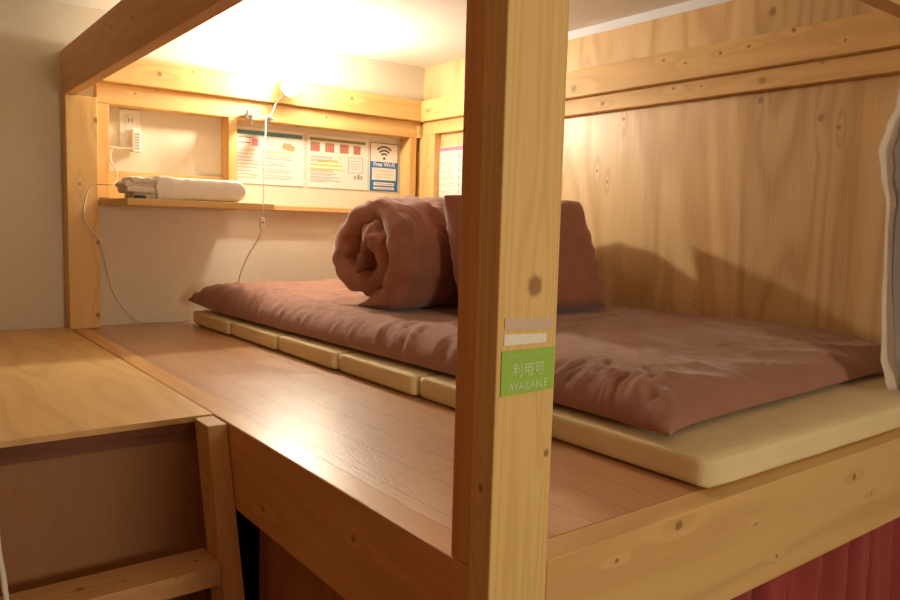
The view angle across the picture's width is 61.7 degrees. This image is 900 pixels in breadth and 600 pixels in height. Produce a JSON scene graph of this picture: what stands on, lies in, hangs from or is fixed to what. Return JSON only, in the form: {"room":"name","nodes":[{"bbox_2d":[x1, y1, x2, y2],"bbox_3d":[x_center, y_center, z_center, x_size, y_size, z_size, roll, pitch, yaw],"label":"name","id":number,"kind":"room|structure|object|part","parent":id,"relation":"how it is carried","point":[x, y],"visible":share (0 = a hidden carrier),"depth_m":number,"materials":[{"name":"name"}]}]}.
{"room":"dormitory","nodes":[
{"label":"dormitory","id":0,"kind":"room"},
{"bbox_2d":[0,0,424,330],"bbox_3d":[-1.352,0.163,2.744,3.100,2.450,0.115,-3,7,-37],"label":"wall","id":1,"kind":"structure","parent":0,"point":[157,258],"depth_m":2.83,"materials":[{"name":"white paint"}]},
{"bbox_2d":[97,103,109,197],"bbox_3d":[-1.242,-0.528,2.681,0.040,0.328,0.079,-3,7,-37],"label":"trim","id":2,"kind":"structure","parent":1,"relation":"attached to","point":[102,108],"depth_m":2.65,"materials":[{"name":"brown wood"}]},
{"bbox_2d":[119,109,139,146],"bbox_3d":[-1.173,-0.629,2.766,0.073,0.134,0.010,-3,7,-37],"label":"wall outlet","id":3,"kind":"object","parent":1,"relation":"attached to","point":[128,119],"visible":0.78,"depth_m":2.76,"materials":[{"name":"white plastic"}]},
{"bbox_2d":[109,129,140,152],"bbox_3d":[-1.184,-0.581,2.734,0.116,0.084,0.038,-3,7,-37],"label":"charger","id":4,"kind":"object","parent":3,"relation":"attached to","point":[135,134],"visible":0.9,"depth_m":2.74,"materials":[{"name":"white plastic"}]},
{"bbox_2d":[83,149,183,322],"bbox_3d":[-1.158,-0.227,2.737,0.121,0.634,0.353,6,7,36],"label":"charging cable","id":5,"kind":"object","parent":4,"relation":"attached to","point":[111,149],"visible":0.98,"depth_m":2.69,"materials":[{"name":"white plastic"}]},
{"bbox_2d":[125,114,134,141],"bbox_3d":[-1.171,-0.629,2.764,0.034,0.100,0.002,-3,7,-37],"label":"socket","id":6,"kind":"object","parent":3,"relation":"attached to","point":[129,118],"depth_m":2.76,"materials":[{"name":"white plastic"}]},
{"bbox_2d":[108,170,222,198],"bbox_3d":[-1.075,-0.427,2.859,0.431,0.101,0.021,-3,7,-37],"label":"trim","id":7,"kind":"structure","parent":1,"relation":"attached to","point":[114,193],"depth_m":2.76,"materials":[{"name":"brown wood"}]},
{"bbox_2d":[99,198,273,209],"bbox_3d":[-0.933,-0.336,2.660,0.498,0.022,0.428,-3,7,-37],"label":"wall shelf","id":8,"kind":"object","parent":1,"relation":"attached to","point":[122,202],"visible":0.92,"depth_m":2.49,"materials":[{"name":"brown wood"}]},
{"bbox_2d":[134,195,145,198],"bbox_3d":[-0.981,-0.327,2.387,0.037,0.011,0.016,-3,7,-37],"label":"plug","id":9,"kind":"object","parent":8,"relation":"on","point":[135,196],"visible":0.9,"depth_m":2.38,"materials":[{"name":"black plastic"}]},
{"bbox_2d":[115,175,245,201],"bbox_3d":[-0.900,-0.371,2.534,0.392,0.079,0.150,-3,7,-37],"label":"folded towel","id":10,"kind":"object","parent":8,"relation":"on","point":[152,187],"visible":0.9,"depth_m":2.47,"materials":[{"name":"white fabric"}]},
{"bbox_2d":[221,117,236,180],"bbox_3d":[-0.868,-0.546,2.966,0.034,0.328,0.079,-3,7,-37],"label":"trim","id":11,"kind":"structure","parent":1,"relation":"attached to","point":[228,125],"depth_m":2.94,"materials":[{"name":"brown wood"}]},
{"bbox_2d":[94,82,420,138],"bbox_3d":[-0.705,-0.753,3.067,1.378,0.071,0.079,-3,7,-37],"label":"trim","id":12,"kind":"structure","parent":1,"relation":"attached to","point":[115,95],"depth_m":2.94,"materials":[{"name":"brown wood"}]},
{"bbox_2d":[100,59,420,121],"bbox_3d":[-0.716,-0.828,2.997,1.421,0.090,0.069,-3,7,-37],"label":"wooden beam","id":13,"kind":"structure","parent":1,"relation":"attached to","point":[141,73],"depth_m":2.93,"materials":[{"name":"brown wood"}]},
{"bbox_2d":[237,126,303,186],"bbox_3d":[-0.741,-0.589,3.107,0.300,0.225,0.004,-3,7,-37],"label":"notice sheet","id":14,"kind":"object","parent":1,"relation":"attached to","point":[284,150],"visible":0.88,"depth_m":3.11,"materials":[{"name":"paper"}]},
{"bbox_2d":[237,136,292,179],"bbox_3d":[-0.754,-0.580,3.096,0.253,0.164,0.001,-3,7,-37],"label":"print","id":15,"kind":"object","parent":14,"relation":"attached to","point":[250,149],"depth_m":3.09},
{"bbox_2d":[282,143,294,151],"bbox_3d":[-0.674,-0.637,3.151,0.059,0.033,0.001,-3,7,-37],"label":"picture","id":16,"kind":"object","parent":14,"relation":"on","point":[286,147],"depth_m":3.15},
{"bbox_2d":[274,205,352,212],"bbox_3d":[-0.517,-0.388,3.252,0.875,0.020,0.083,-3,7,-37],"label":"trim","id":17,"kind":"structure","parent":1,"relation":"attached to","point":[276,207],"depth_m":3.15,"materials":[{"name":"brown wood"}]},
{"bbox_2d":[307,134,367,189],"bbox_3d":[-0.488,-0.600,3.300,0.295,0.223,0.004,-3,7,-37],"label":"notice sheet","id":18,"kind":"object","parent":1,"relation":"attached to","point":[333,162],"visible":1,"depth_m":3.29,"materials":[{"name":"paper"}]},
{"bbox_2d":[310,142,319,150],"bbox_3d":[-0.576,-0.656,3.223,0.044,0.038,0.001,-3,7,-37],"label":"photo","id":19,"kind":"object","parent":18,"relation":"on","point":[314,146],"depth_m":3.22},
{"bbox_2d":[325,143,333,152],"bbox_3d":[-0.521,-0.658,3.266,0.044,0.038,0.001,-3,7,-37],"label":"photo","id":20,"kind":"object","parent":18,"relation":"on","point":[329,147],"depth_m":3.26},
{"bbox_2d":[310,155,362,181],"bbox_3d":[-0.493,-0.570,3.297,0.259,0.116,0.001,-3,7,-37],"label":"print","id":21,"kind":"object","parent":18,"relation":"attached to","point":[323,168],"depth_m":3.29},
{"bbox_2d":[340,145,348,153],"bbox_3d":[-0.464,-0.661,3.309,0.044,0.038,0.001,-3,7,-37],"label":"photo","id":22,"kind":"object","parent":18,"relation":"on","point":[344,149],"depth_m":3.31},
{"bbox_2d":[353,146,360,154],"bbox_3d":[-0.413,-0.664,3.348,0.036,0.038,0.001,-3,7,-37],"label":"photo","id":23,"kind":"object","parent":18,"relation":"on","point":[356,149],"depth_m":3.35},
{"bbox_2d":[369,142,397,191],"bbox_3d":[-0.302,-0.606,3.442,0.150,0.216,0.005,-3,7,-37],"label":"sign","id":24,"kind":"object","parent":1,"relation":"attached to","point":[383,169],"visible":1,"depth_m":3.44,"materials":[{"name":"paper"}]},
{"bbox_2d":[374,169,392,188],"bbox_3d":[-0.303,-0.551,3.445,0.100,0.084,0.001,-3,7,-37],"label":"print","id":25,"kind":"object","parent":24,"relation":"attached to","point":[383,178],"depth_m":3.44},
{"bbox_2d":[400,138,416,197],"bbox_3d":[-0.195,-0.578,3.480,0.036,0.328,0.079,-3,7,-37],"label":"trim","id":26,"kind":"structure","parent":1,"relation":"attached to","point":[408,145],"depth_m":3.45,"materials":[{"name":"brown wood"}]},
{"bbox_2d":[416,126,421,138],"bbox_3d":[-0.147,-0.768,3.455,0.021,0.056,0.038,-3,7,-37],"label":"trim","id":27,"kind":"structure","parent":1,"relation":"attached to","point":[419,128],"depth_m":3.44,"materials":[{"name":"brown wood"}]},
{"bbox_2d":[51,0,690,67],"bbox_3d":[0.199,-0.805,0.650,3.100,0.050,5.120,-3,7,-37],"label":"ceiling","id":28,"kind":"structure","parent":0,"point":[417,33],"depth_m":2.70,"materials":[{"name":"white paint"}]},
{"bbox_2d":[421,0,899,372],"bbox_3d":[0.658,0.251,2.606,0.080,2.410,2.652,-3,7,-37],"label":"wall","id":29,"kind":"structure","parent":0,"point":[764,206],"depth_m":2.25,"materials":[{"name":"brown wood"}]},
{"bbox_2d":[416,134,440,197],"bbox_3d":[-0.106,-0.422,3.469,0.034,0.659,0.138,-3,7,-37],"label":"trim","id":30,"kind":"structure","parent":29,"relation":"attached to","point":[428,146],"depth_m":3.42,"materials":[{"name":"brown wood"}]},
{"bbox_2d":[439,145,462,196],"bbox_3d":[0.032,-0.565,3.307,0.003,0.222,0.300,-3,7,-37],"label":"notice sheet","id":31,"kind":"object","parent":29,"relation":"attached to","point":[450,174],"visible":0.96,"depth_m":3.34,"materials":[{"name":"paper"}]},
{"bbox_2d":[439,154,459,193],"bbox_3d":[-0.005,-0.558,3.353,0.001,0.171,0.151,-3,7,-37],"label":"print","id":32,"kind":"object","parent":31,"relation":"attached to","point":[449,174],"depth_m":3.35},
{"bbox_2d":[568,0,731,39],"bbox_3d":[0.829,-0.911,2.312,0.077,0.031,2.200,-3,7,-37],"label":"trim","id":33,"kind":"structure","parent":29,"relation":"attached to","point":[693,4],"depth_m":2.49,"materials":[{"name":"white paint"}]},
{"bbox_2d":[417,11,899,123],"bbox_3d":[0.628,-0.738,2.466,0.061,0.091,2.553,-3,7,-37],"label":"wooden beam","id":34,"kind":"structure","parent":29,"relation":"attached to","point":[877,31],"depth_m":2.17,"materials":[{"name":"brown wood"}]},
{"bbox_2d":[422,48,899,134],"bbox_3d":[0.648,-0.663,2.469,0.031,0.055,2.520,-3,7,-37],"label":"wooden beam","id":35,"kind":"structure","parent":29,"relation":"attached to","point":[887,62],"depth_m":2.20,"materials":[{"name":"brown wood"}]},
{"bbox_3d":[0.151,1.650,0.868,3.220,0.060,5.180,-3,7,-37],"label":"floor","id":36,"kind":"structure","parent":0,"visible":0},
{"bbox_2d":[0,539,8,599],"bbox_3d":[-0.553,0.698,0.935,0.030,1.780,0.007,-3,7,-37],"label":"hanging cord","id":37,"kind":"object","parent":36,"relation":"on","point":[4,586],"visible":1,"depth_m":0.90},
{"bbox_2d":[0,327,212,599],"bbox_3d":[-1.530,0.838,1.704,1.502,1.299,1.435,-3,7,-37],"label":"wooden platform","id":38,"kind":"object","parent":36,"relation":"on","point":[100,472],"visible":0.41,"depth_m":1.47,"materials":[{"name":"brown wood"}]},
{"bbox_3d":[-1.115,0.926,1.160,1.497,1.252,0.016,-3,7,-37],"label":"panel","id":39,"kind":"part","parent":38,"relation":"part of","materials":[{"name":"brown wood"}]},
{"bbox_2d":[0,416,244,599],"bbox_3d":[-0.563,0.909,1.264,0.503,1.296,0.439,-3,7,-37],"label":"ladder","id":40,"kind":"object","parent":36,"relation":"on","point":[218,568],"visible":1,"depth_m":1.42,"materials":[{"name":"brown wood"}]},
{"bbox_2d":[60,0,899,599],"bbox_3d":[-0.054,0.270,2.220,1.518,2.409,2.305,-3,7,-37],"label":"bunk bed","id":41,"kind":"object","parent":36,"relation":"on","point":[346,486],"depth_m":1.12,"materials":[{"name":"brown wood"}]},
{"bbox_3d":[-1.283,-0.300,2.624,0.100,0.796,0.069,-3,7,-37],"label":"post","id":42,"kind":"part","parent":41,"relation":"part of","materials":[{"name":"brown wood"}]},
{"bbox_3d":[-0.516,0.952,1.653,0.044,1.136,0.060,-3,7,-37],"label":"support post","id":43,"kind":"part","parent":41,"relation":"part of","materials":[{"name":"brown wood"}]},
{"bbox_3d":[-0.671,0.816,2.315,0.012,1.268,1.500,-3,7,-37],"label":"panel","id":44,"kind":"part","parent":41,"relation":"part of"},
{"bbox_2d":[238,80,297,280],"bbox_3d":[-0.664,-0.376,2.819,0.226,0.925,0.459,-1,6,-22],"label":"lamp","id":45,"kind":"object","parent":41,"relation":"attached to","point":[289,87],"visible":0.9,"depth_m":2.89,"materials":[{"name":"white plastic"}]},
{"bbox_3d":[-0.753,-0.090,2.791,0.031,0.355,0.400,-1,6,-26],"label":"cord","id":46,"kind":"part","parent":45,"relation":"part of","materials":[{"name":"white plastic"}]},
{"bbox_2d":[259,217,264,228],"bbox_3d":[-0.648,-0.265,2.600,0.019,0.042,0.015,-3,7,-37],"label":"switch","id":47,"kind":"object","parent":45,"relation":"attached to","point":[261,220],"depth_m":2.59,"materials":[{"name":"white plastic"}]},
{"bbox_3d":[-0.681,-0.497,2.766,0.012,0.390,0.398,0,6,-13],"label":"cord","id":48,"kind":"part","parent":45,"relation":"part of","materials":[{"name":"white plastic"}]},
{"bbox_3d":[-0.715,-0.762,2.944,0.147,0.106,0.017,-2,7,-30],"label":"arm","id":49,"kind":"part","parent":45,"relation":"part of","materials":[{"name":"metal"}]},
{"bbox_3d":[-0.614,-0.819,2.910,0.060,0.059,0.037,-3,7,-37],"label":"bulb","id":50,"kind":"part","parent":45,"relation":"part of","materials":[{"name":"white glass"}]},
{"bbox_3d":[-0.645,0.281,1.792,0.050,0.162,2.265,-3,7,-37],"label":"rail","id":51,"kind":"part","parent":41,"relation":"part of","materials":[{"name":"brown wood"}]},
{"bbox_3d":[-0.183,0.932,1.274,0.012,1.268,0.662,-3,7,-37],"label":"panel","id":52,"kind":"part","parent":41,"relation":"part of","materials":[{"name":"brown wood"}]},
{"bbox_3d":[0.065,0.404,0.893,0.090,2.409,0.038,-3,7,-37],"label":"corner post","id":53,"kind":"part","parent":41,"relation":"part of","materials":[{"name":"brown wood"}]},
{"bbox_3d":[0.084,0.043,0.839,0.064,0.013,0.001,-3,7,-37],"label":"tape strip","id":54,"kind":"part","parent":41,"relation":"part of","materials":[{"name":"white paper"}]},
{"bbox_2d":[500,346,553,396],"bbox_3d":[0.087,0.080,0.846,0.080,0.050,0.002,-3,7,-37],"label":"sign","id":55,"kind":"object","parent":41,"relation":"attached to","point":[524,370],"visible":1,"depth_m":0.84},
{"bbox_2d":[507,352,548,359],"bbox_3d":[0.088,0.063,0.843,0.066,0.004,0.001,-3,7,-37],"label":"print","id":56,"kind":"object","parent":55,"relation":"on","point":[510,355],"depth_m":0.84},
{"bbox_3d":[0.089,0.027,0.841,0.074,0.016,0.001,-3,7,-37],"label":"tape strip","id":57,"kind":"part","parent":41,"relation":"part of","materials":[{"name":"paper"}]},
{"bbox_2d":[193,310,899,487],"bbox_3d":[0.131,0.143,2.306,1.107,0.055,2.190,-3,7,-37],"label":"mattress","id":58,"kind":"object","parent":41,"relation":"on","point":[733,446],"visible":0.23,"depth_m":1.39,"materials":[{"name":"beige fabric"}]},
{"bbox_3d":[-0.423,0.057,3.023,1.102,0.055,0.367,-3,7,-37],"label":"foam panel","id":59,"kind":"part","parent":58,"relation":"part of","materials":[{"name":"beige fabric"}]},
{"bbox_3d":[-0.199,0.092,2.740,1.095,0.053,0.359,-3,7,-37],"label":"foam panel","id":60,"kind":"part","parent":58,"relation":"part of","materials":[{"name":"beige fabric"}]},
{"bbox_3d":[0.020,0.125,2.459,1.089,0.054,0.358,-3,7,-37],"label":"foam panel","id":61,"kind":"part","parent":58,"relation":"part of","materials":[{"name":"beige fabric"}]},
{"bbox_3d":[0.240,0.159,2.179,1.081,0.053,0.361,-3,7,-37],"label":"foam panel","id":62,"kind":"part","parent":58,"relation":"part of","materials":[{"name":"beige fabric"}]},
{"bbox_3d":[0.462,0.192,1.897,1.075,0.054,0.361,-3,7,-37],"label":"foam panel","id":63,"kind":"part","parent":58,"relation":"part of","materials":[{"name":"beige fabric"}]},
{"bbox_2d":[188,279,883,435],"bbox_3d":[0.114,0.051,2.359,1.187,0.117,2.150,-3,7,-37],"label":"futon","id":64,"kind":"object","parent":58,"relation":"on","point":[665,373],"visible":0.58,"depth_m":1.73,"materials":[{"name":"brown fabric"}]},
{"bbox_2d":[332,195,457,308],"bbox_3d":[0.040,-0.165,2.495,0.784,0.347,0.428,-3,7,-37],"label":"duvet","id":65,"kind":"object","parent":64,"relation":"on","point":[396,252],"visible":0.48,"depth_m":2.22,"materials":[{"name":"brown fabric"}]},
{"bbox_2d":[444,195,605,309],"bbox_3d":[0.232,-0.139,2.289,0.579,0.346,0.229,-3,7,-37],"label":"pillow","id":66,"kind":"object","parent":64,"relation":"on","point":[580,283],"visible":0.3,"depth_m":2.31,"materials":[{"name":"brown fabric"}]},
{"bbox_3d":[0.695,0.228,1.609,1.055,0.054,0.385,-3,7,-37],"label":"foam panel","id":67,"kind":"part","parent":58,"relation":"part of","materials":[{"name":"beige fabric"}]},
{"bbox_3d":[0.667,0.363,1.355,1.428,0.168,0.045,-3,7,-37],"label":"rail","id":68,"kind":"part","parent":41,"relation":"part of","materials":[{"name":"brown wood"}]},
{"bbox_2d":[731,517,899,599],"bbox_3d":[0.625,0.935,1.466,1.380,1.230,0.072,-3,7,-37],"label":"curtain","id":69,"kind":"object","parent":41,"relation":"hanging from","point":[867,566],"visible":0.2,"depth_m":1.58,"materials":[{"name":"fabric"}]},
{"bbox_2d":[878,89,899,391],"bbox_3d":[1.007,-0.168,1.616,0.384,0.739,0.043,-3,7,-37],"label":"privacy curtain","id":70,"kind":"object","parent":41,"relation":"hanging from","point":[889,146],"visible":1,"depth_m":1.56,"materials":[{"name":"grey fabric"}]}
]}

